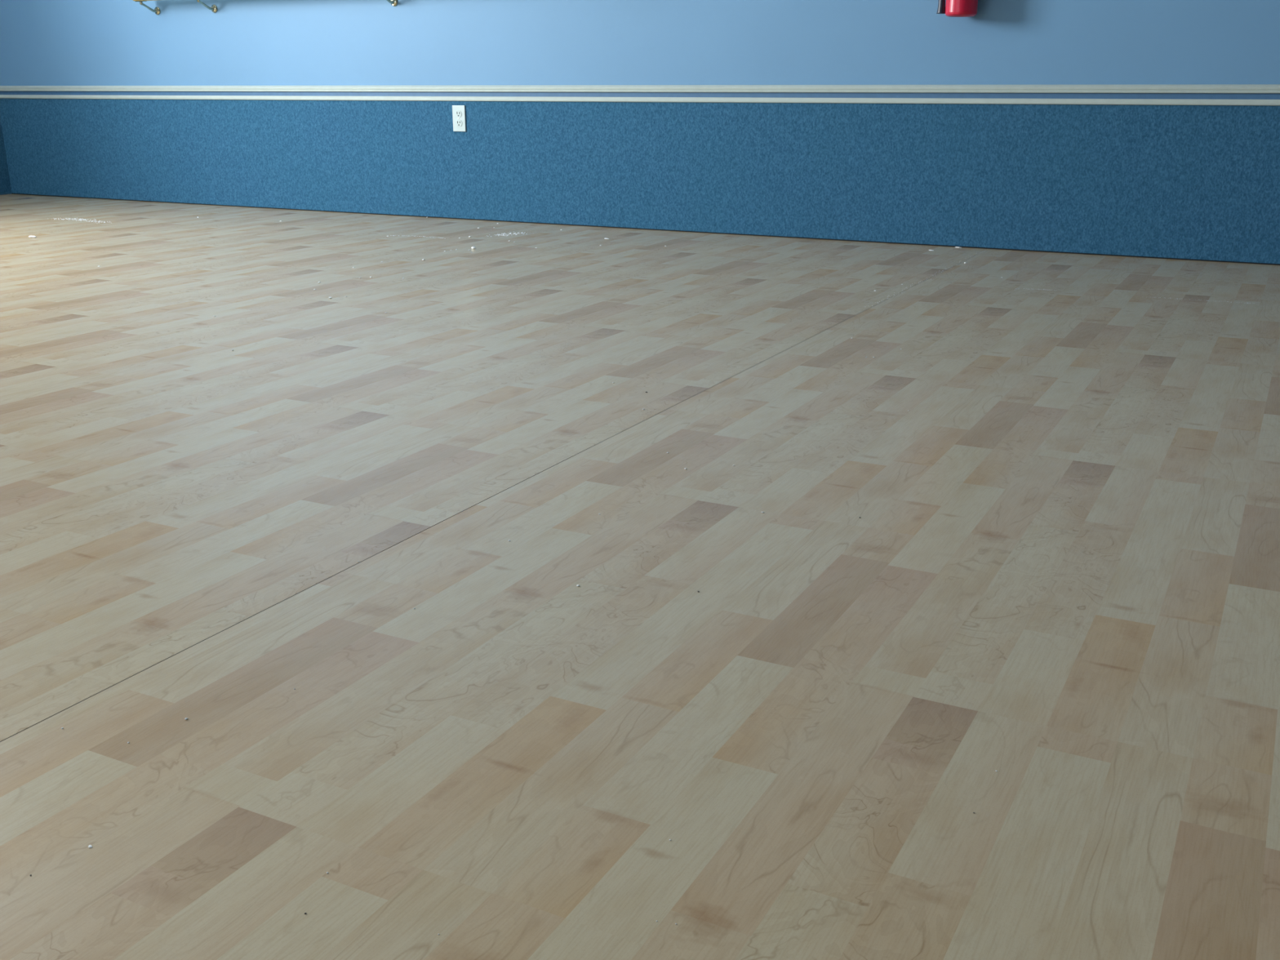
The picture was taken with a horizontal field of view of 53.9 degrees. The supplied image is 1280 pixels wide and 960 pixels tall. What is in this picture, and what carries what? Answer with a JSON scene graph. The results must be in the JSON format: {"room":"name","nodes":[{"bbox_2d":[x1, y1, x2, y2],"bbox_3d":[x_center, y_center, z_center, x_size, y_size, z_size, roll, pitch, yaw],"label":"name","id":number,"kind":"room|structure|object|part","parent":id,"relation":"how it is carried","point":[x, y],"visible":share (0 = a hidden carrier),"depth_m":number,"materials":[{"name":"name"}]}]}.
{"room":"exercise studio","nodes":[
{"label":"exercise studio","id":0,"kind":"room"},
{"bbox_2d":[0,117,11,195],"bbox_3d":[-5.691,-1.645,2.839,0.158,2.850,9.090,9,20,26],"label":"wall","id":1,"kind":"structure","parent":0,"point":[5,184],"depth_m":6.97,"materials":[{"name":"blue paint"}]},
{"bbox_2d":[0,194,1279,959],"bbox_3d":[-0.295,0.433,0.622,11.955,0.001,8.940,9,20,26],"label":"floor","id":2,"kind":"structure","parent":0,"point":[1057,575],"depth_m":1.53,"materials":[{"name":"brown wood"}]},
{"bbox_2d":[54,217,107,222],"bbox_3d":[-2.515,-1.176,5.696,0.411,0.001,0.126,10,20,30],"label":"dust streak","id":3,"kind":"object","parent":2,"relation":"on","point":[58,218],"visible":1,"depth_m":5.70,"materials":[{"name":"white paint"}]},
{"bbox_2d":[487,231,524,236],"bbox_3d":[-0.534,-1.001,5.125,0.113,0.002,0.206,15,23,40],"label":"plaster dust","id":4,"kind":"object","parent":2,"relation":"on","point":[519,232],"visible":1,"depth_m":5.11,"materials":[{"name":"white"}]},
{"bbox_2d":[0,0,1279,265],"bbox_3d":[1.810,-2.056,4.049,12.255,2.850,0.158,9,20,26],"label":"wall","id":5,"kind":"structure","parent":0,"point":[1202,183],"depth_m":5.04,"materials":[{"name":"blue paint"}]},
{"bbox_2d":[133,0,397,14],"bbox_3d":[-1.156,-2.127,5.506,2.900,0.102,0.118,9,20,26],"label":"ballet barre","id":6,"kind":"object","parent":5,"relation":"attached to","point":[393,2],"visible":1,"depth_m":6.01,"materials":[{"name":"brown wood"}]},
{"bbox_3d":[-2.397,-2.304,6.136,0.014,0.048,0.095,9,20,26],"label":"arm","id":7,"kind":"part","parent":6,"relation":"part of","materials":[{"name":"gold metal"}]},
{"bbox_3d":[-2.061,-2.252,5.967,0.014,0.048,0.095,9,20,26],"label":"arm","id":8,"kind":"part","parent":6,"relation":"part of","materials":[{"name":"gold metal"}]},
{"bbox_2d":[452,105,466,131],"bbox_3d":[-0.796,-1.590,5.536,0.067,0.111,0.008,9,20,26],"label":"electrical outlet","id":9,"kind":"object","parent":5,"relation":"attached to","point":[458,111],"visible":1,"depth_m":5.53,"materials":[{"name":"white plastic"}]},
{"bbox_2d":[455,120,462,126],"bbox_3d":[-0.797,-1.571,5.540,0.034,0.027,0.002,9,20,26],"label":"receptacle","id":10,"kind":"object","parent":9,"relation":"attached to","point":[458,122],"depth_m":5.54,"materials":[{"name":"white plastic"}]},
{"bbox_2d":[455,111,462,116],"bbox_3d":[-0.797,-1.608,5.528,0.034,0.027,0.002,9,20,26],"label":"receptacle","id":11,"kind":"object","parent":9,"relation":"attached to","point":[458,113],"depth_m":5.53,"materials":[{"name":"white plastic"}]},
{"bbox_2d":[0,84,1279,99],"bbox_3d":[1.189,-0.960,3.152,11.955,0.047,2.540,9,20,26],"label":"trim","id":12,"kind":"structure","parent":5,"relation":"attached to","point":[1206,91],"depth_m":4.95,"materials":[{"name":"white wood"}]},
{"bbox_2d":[0,94,1279,105],"bbox_3d":[1.189,-0.928,3.162,11.955,0.020,2.540,9,20,26],"label":"trim","id":13,"kind":"structure","parent":5,"relation":"attached to","point":[710,100],"depth_m":4.96,"materials":[{"name":"white wood"}]},
{"bbox_3d":[1.782,-1.020,4.307,11.947,0.508,0.008,9,20,26],"label":"carpet panel","id":14,"kind":"part","parent":5,"relation":"part of","materials":[{"name":"blue carpet"}]},
{"bbox_2d":[936,0,977,17],"bbox_3d":[1.118,-1.809,4.335,0.127,0.398,0.138,-5,18,-13],"label":"fire extinguisher","id":15,"kind":"object","parent":5,"relation":"attached to","point":[952,8],"visible":1,"depth_m":4.36,"materials":[{"name":"red metal"}]}
]}

